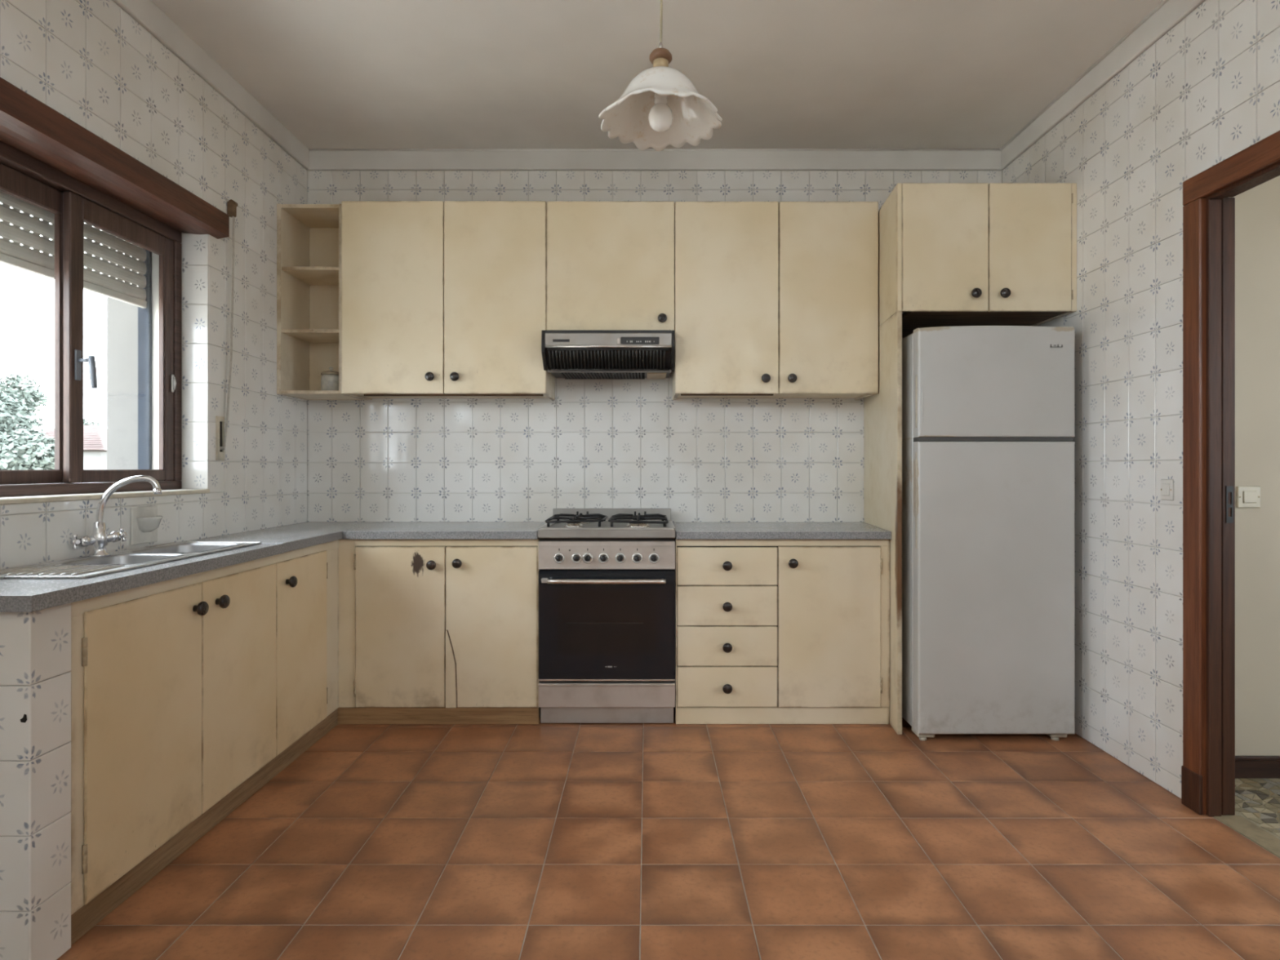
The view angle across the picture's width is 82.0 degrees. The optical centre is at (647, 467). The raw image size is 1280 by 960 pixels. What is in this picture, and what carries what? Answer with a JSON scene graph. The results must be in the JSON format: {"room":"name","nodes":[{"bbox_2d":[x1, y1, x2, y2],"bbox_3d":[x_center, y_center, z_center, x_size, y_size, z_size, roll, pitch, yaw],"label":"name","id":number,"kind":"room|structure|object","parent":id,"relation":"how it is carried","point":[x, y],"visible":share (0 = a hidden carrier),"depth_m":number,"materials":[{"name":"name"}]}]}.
{"room":"kitchen","nodes":[
{"label":"kitchen","id":0,"kind":"room"},
{"bbox_2d":[0,0,306,569],"bbox_3d":[-1.951,-0.266,1.295,0.402,3.000,5.590,0,0,0],"label":"wall","id":1,"kind":"structure","parent":0,"point":[91,62],"depth_m":2.93,"materials":[{"name":"tile"}]},
{"bbox_2d":[0,76,229,505],"bbox_3d":[-1.813,-0.465,2.224,0.223,1.130,1.547,0,0,0],"label":"window","id":2,"kind":"structure","parent":1,"relation":"in","point":[49,162],"depth_m":2.40,"materials":[{"name":"brown wood"}]},
{"bbox_2d":[0,191,151,469],"bbox_3d":[-1.998,-0.475,2.269,0.047,1.108,1.336,0,0,0],"label":"roller shutter","id":3,"kind":"object","parent":2,"relation":"attached to","point":[13,254],"visible":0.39,"depth_m":2.69,"materials":[{"name":"grey plastic"}]},
{"bbox_2d":[130,505,163,545],"bbox_3d":[-1.723,0.198,2.556,0.054,0.128,0.132,0,0,0],"label":"soap dish","id":4,"kind":"object","parent":1,"relation":"attached to","point":[145,522],"visible":1,"depth_m":2.54,"materials":[{"name":"white ceramic"}]},
{"bbox_2d":[113,0,308,168],"bbox_3d":[-1.744,-1.585,1.138,0.020,0.105,5.276,0,0,0],"label":"trim","id":5,"kind":"structure","parent":1,"relation":"attached to","point":[146,13],"depth_m":2.93,"materials":[{"name":"paint"}]},
{"bbox_2d":[215,199,237,460],"bbox_3d":[-1.734,-0.574,3.038,0.031,1.086,0.107,0,0,0],"label":"strap","id":6,"kind":"object","parent":1,"relation":"attached to","point":[220,434],"visible":0.98,"depth_m":3.05,"materials":[{"name":"beige fabric"}]},
{"bbox_2d":[306,169,1002,521],"bbox_3d":[0.039,-0.266,3.940,3.590,3.000,0.300,0,0,0],"label":"wall","id":7,"kind":"structure","parent":0,"point":[601,443],"depth_m":3.79,"materials":[{"name":"tile"}]},
{"bbox_2d":[276,204,366,399],"bbox_3d":[-1.593,-0.798,3.631,0.312,0.900,0.315,0,0,0],"label":"open shelf unit","id":8,"kind":"object","parent":7,"relation":"attached to","point":[308,236],"visible":0.77,"depth_m":3.63,"materials":[{"name":"beige paint"}]},
{"bbox_2d":[320,366,338,390],"bbox_3d":[-1.527,-0.428,3.555,0.092,0.123,0.092,0,0,0],"label":"storage jar","id":9,"kind":"object","parent":8,"relation":"on","point":[329,379],"visible":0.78,"depth_m":3.52,"materials":[{"name":"clear glass"}]},
{"bbox_2d":[341,200,555,399],"bbox_3d":[-0.955,-0.798,3.602,0.959,0.907,0.374,0,0,0],"label":"upper cabinet","id":10,"kind":"object","parent":7,"relation":"attached to","point":[447,299],"visible":0.98,"depth_m":3.45,"materials":[{"name":"beige paint"}]},
{"bbox_2d":[546,201,674,330],"bbox_3d":[-0.172,-0.944,3.602,0.602,0.616,0.374,0,0,0],"label":"upper cabinet","id":11,"kind":"object","parent":7,"relation":"attached to","point":[611,264],"visible":0.9,"depth_m":3.45,"materials":[{"name":"beige paint"}]},
{"bbox_2d":[541,329,674,378],"bbox_3d":[-0.179,-0.540,3.571,0.610,0.183,0.418,0,0,0],"label":"range hood","id":12,"kind":"object","parent":11,"relation":"attached to","point":[566,353],"visible":1,"depth_m":3.39,"materials":[{"name":"black metal"}]},
{"bbox_2d":[546,348,669,370],"bbox_3d":[-0.178,-0.503,3.414,0.560,0.093,0.088,0,0,0],"label":"grille","id":13,"kind":"object","parent":12,"relation":"attached to","point":[557,359],"depth_m":3.42,"materials":[{"name":"black metal"}]},
{"bbox_2d":[646,373,666,378],"bbox_3d":[0.046,-0.458,3.630,0.095,0.011,0.220,0,0,0],"label":"lamp","id":14,"kind":"object","parent":12,"relation":"attached to","point":[649,375],"depth_m":3.61,"materials":[{"name":"beige plastic"}]},
{"bbox_2d":[306,151,1002,170],"bbox_3d":[0.039,-1.585,3.785,3.578,0.105,0.018,0,0,0],"label":"trim","id":15,"kind":"structure","parent":7,"relation":"attached to","point":[317,160],"depth_m":3.78,"materials":[{"name":"paint"}]},
{"bbox_2d":[308,148,1000,151],"bbox_3d":[0.039,-1.633,3.776,3.554,0.012,0.014,0,0,0],"label":"trim","id":16,"kind":"structure","parent":7,"relation":"attached to","point":[309,149],"depth_m":3.77,"materials":[{"name":"paint"}]},
{"bbox_2d":[672,201,878,399],"bbox_3d":[0.607,-0.798,3.602,0.954,0.907,0.374,0,0,0],"label":"upper cabinet","id":17,"kind":"object","parent":7,"relation":"attached to","point":[773,300],"visible":0.99,"depth_m":3.45,"materials":[{"name":"beige paint"}]},
{"bbox_2d":[878,182,1076,337],"bbox_3d":[1.446,-0.939,3.441,0.762,0.546,0.696,0,0,0],"label":"upper cabinet","id":18,"kind":"object","parent":7,"relation":"attached to","point":[950,254],"visible":0.95,"depth_m":3.13,"materials":[{"name":"beige paint"}]},
{"bbox_2d":[151,0,1164,148],"bbox_3d":[0.775,-1.711,1.195,5.850,0.150,5.790,0,0,0],"label":"ceiling","id":19,"kind":"structure","parent":0,"point":[335,73],"depth_m":2.98,"materials":[{"name":"paint"}]},
{"bbox_2d":[598,0,722,151],"bbox_3d":[0.037,-1.280,2.020,0.339,0.711,0.338,0,0,0],"label":"pendant lamp","id":20,"kind":"object","parent":19,"relation":"hanging from","point":[660,108],"visible":1,"depth_m":2.05,"materials":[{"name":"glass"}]},
{"bbox_2d":[57,707,1279,959],"bbox_3d":[0.775,1.204,1.195,5.850,0.141,5.790,0,0,0],"label":"floor","id":21,"kind":"structure","parent":0,"point":[673,841],"depth_m":2.15,"materials":[{"name":"tile"}]},
{"bbox_2d":[0,603,71,959],"bbox_3d":[-1.557,0.724,1.681,0.394,0.820,0.120,0,0,0],"label":"wall pier","id":22,"kind":"object","parent":21,"relation":"on","point":[35,646],"visible":0.91,"depth_m":1.64,"materials":[{"name":"tile"}]},
{"bbox_2d":[69,539,338,945],"bbox_3d":[-1.530,0.724,2.497,0.419,0.820,1.510,0,0,0],"label":"base cabinet","id":23,"kind":"object","parent":21,"relation":"on","point":[190,694],"visible":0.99,"depth_m":2.17,"materials":[{"name":"beige paint"}]},
{"bbox_2d":[0,543,284,612],"bbox_3d":[-1.544,0.295,2.156,0.411,0.035,1.112,0,0,0],"label":"countertop","id":24,"kind":"structure","parent":23,"relation":"on","point":[16,595],"depth_m":1.84,"materials":[{"name":"grey stone"}]},
{"bbox_2d":[70,475,161,557],"bbox_3d":[-1.662,0.148,2.308,0.235,0.251,0.098,0,0,-32],"label":"mixer tap","id":25,"kind":"object","parent":24,"relation":"on","point":[100,538],"visible":1,"depth_m":2.28,"materials":[{"name":"silver metal"}]},
{"bbox_2d":[0,542,262,578],"bbox_3d":[-1.569,0.349,2.273,0.320,0.161,0.864,0,0,0],"label":"sink","id":26,"kind":"object","parent":24,"relation":"in","point":[86,566],"visible":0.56,"depth_m":2.22,"materials":[{"name":"metal"}]},
{"bbox_2d":[337,537,540,724],"bbox_3d":[-0.927,0.724,3.494,0.896,0.820,0.568,0,0,0],"label":"base cabinet","id":27,"kind":"object","parent":21,"relation":"on","point":[431,631],"visible":0.97,"depth_m":3.25,"materials":[{"name":"beige paint"}]},
{"bbox_2d":[182,521,546,552],"bbox_3d":[-1.115,0.295,3.252,1.268,0.036,1.073,0,0,0],"label":"countertop","id":28,"kind":"structure","parent":27,"relation":"on","point":[295,536],"depth_m":3.23,"materials":[{"name":"grey stone"}]},
{"bbox_2d":[537,508,675,723],"bbox_3d":[-0.177,0.669,3.462,0.602,0.929,0.566,0,0,0],"label":"gas stove","id":29,"kind":"object","parent":21,"relation":"on","point":[606,576],"visible":1,"depth_m":3.23,"materials":[{"name":"metal"}]},
{"bbox_2d":[565,622,643,623],"bbox_3d":[-0.188,0.681,3.229,0.340,0.002,0.001,0,0,0],"label":"shelf","id":30,"kind":"object","parent":29,"relation":"attached to","point":[566,623],"depth_m":3.23,"materials":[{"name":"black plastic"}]},
{"bbox_2d":[537,520,675,537],"bbox_3d":[-0.177,0.284,3.479,0.602,0.044,0.531,0,0,0],"label":"cooktop","id":31,"kind":"object","parent":29,"relation":"in","point":[605,529],"depth_m":3.21,"materials":[{"name":"metal"}]},
{"bbox_2d":[674,537,889,724],"bbox_3d":[0.599,0.724,3.494,0.946,0.820,0.568,0,0,0],"label":"base cabinet","id":32,"kind":"object","parent":21,"relation":"on","point":[767,631],"visible":0.99,"depth_m":3.25,"materials":[{"name":"beige paint"}]},
{"bbox_2d":[672,521,891,539],"bbox_3d":[0.621,0.295,3.507,0.988,0.035,0.564,0,0,0],"label":"countertop","id":33,"kind":"structure","parent":32,"relation":"on","point":[683,530],"depth_m":3.29,"materials":[{"name":"grey stone"}]},
{"bbox_2d":[863,311,902,734],"bbox_3d":[1.098,0.234,3.458,0.020,1.798,0.665,0,0,4],"label":"panel","id":34,"kind":"object","parent":21,"relation":"on","point":[882,411],"visible":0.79,"depth_m":3.25,"materials":[{"name":"beige paint"}]},
{"bbox_2d":[902,325,1075,741],"bbox_3d":[1.440,0.273,3.284,0.649,1.722,0.513,0,0,0],"label":"refrigerator","id":35,"kind":"object","parent":21,"relation":"on","point":[988,411],"visible":0.96,"depth_m":3.03,"materials":[{"name":"white metal"}]},
{"bbox_2d":[1002,0,1279,798],"bbox_3d":[1.870,-0.266,1.295,0.084,3.000,5.590,0,0,0],"label":"wall","id":36,"kind":"structure","parent":0,"point":[1206,91],"depth_m":2.73,"materials":[{"name":"tile"}]},
{"bbox_2d":[1000,0,1204,168],"bbox_3d":[1.823,-1.585,1.138,0.018,0.105,5.276,0,0,0],"label":"trim","id":37,"kind":"structure","parent":36,"relation":"attached to","point":[1172,11],"depth_m":2.92,"materials":[{"name":"paint"}]},
{"bbox_2d":[1160,479,1173,500],"bbox_3d":[1.823,0.076,2.583,0.011,0.075,0.060,0,0,0],"label":"light switch","id":38,"kind":"object","parent":36,"relation":"attached to","point":[1166,485],"visible":1,"depth_m":2.57,"materials":[{"name":"white plastic"}]},
{"bbox_2d":[1181,130,1279,816],"bbox_3d":[1.861,0.084,1.978,0.117,2.100,1.017,0,0,0],"label":"door frame","id":39,"kind":"structure","parent":36,"relation":"in","point":[1208,767],"depth_m":2.40,"materials":[{"name":"brown wood"}]},
{"bbox_2d":[1228,175,1279,755],"bbox_3d":[2.806,-0.266,2.760,1.788,3.000,0.120,0,0,0],"label":"wall","id":40,"kind":"structure","parent":0,"point":[1257,209],"depth_m":2.70,"materials":[{"name":"paint"}]},
{"bbox_2d":[1236,485,1260,507],"bbox_3d":[2.204,0.106,2.695,0.085,0.080,0.011,0,0,0],"label":"light switch","id":41,"kind":"object","parent":40,"relation":"attached to","point":[1247,496],"visible":1,"depth_m":2.69,"materials":[{"name":"white plastic"}]},
{"bbox_2d":[1235,755,1279,778],"bbox_3d":[2.756,1.094,2.691,1.688,0.080,0.018,0,0,0],"label":"baseboard","id":42,"kind":"structure","parent":40,"relation":"attached to","point":[1246,766],"depth_m":2.69,"materials":[{"name":"brown wood"}]},
{"label":"outside","id":43,"kind":"structure","parent":0,"visible":0},
{"bbox_3d":[-60.000,4.384,20.000,200.000,0.100,280.000,0,0,0],"label":"ground","id":44,"kind":"structure","parent":43,"visible":0},
{"bbox_2d":[0,371,54,484],"bbox_3d":[-13.767,1.072,15.401,3.598,6.542,3.720,0,0,0],"label":"broadleaf tree","id":45,"kind":"object","parent":44,"relation":"on","point":[21,448],"visible":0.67,"depth_m":15.12,"materials":[{"name":"green plant"}]},
{"bbox_2d":[17,425,106,484],"bbox_3d":[-26.800,1.147,34.990,6.100,6.375,5.720,0,0,0],"label":"house","id":46,"kind":"structure","parent":44,"relation":"on","point":[95,437],"depth_m":32.75,"materials":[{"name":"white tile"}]},
{"bbox_2d":[51,413,103,429],"bbox_3d":[-34.481,0.425,44.734,3.027,7.833,2.445,0,0,0],"label":"broadleaf tree","id":47,"kind":"object","parent":44,"relation":"on","point":[85,421],"visible":0.08,"depth_m":44.83,"materials":[{"name":"green plant"}]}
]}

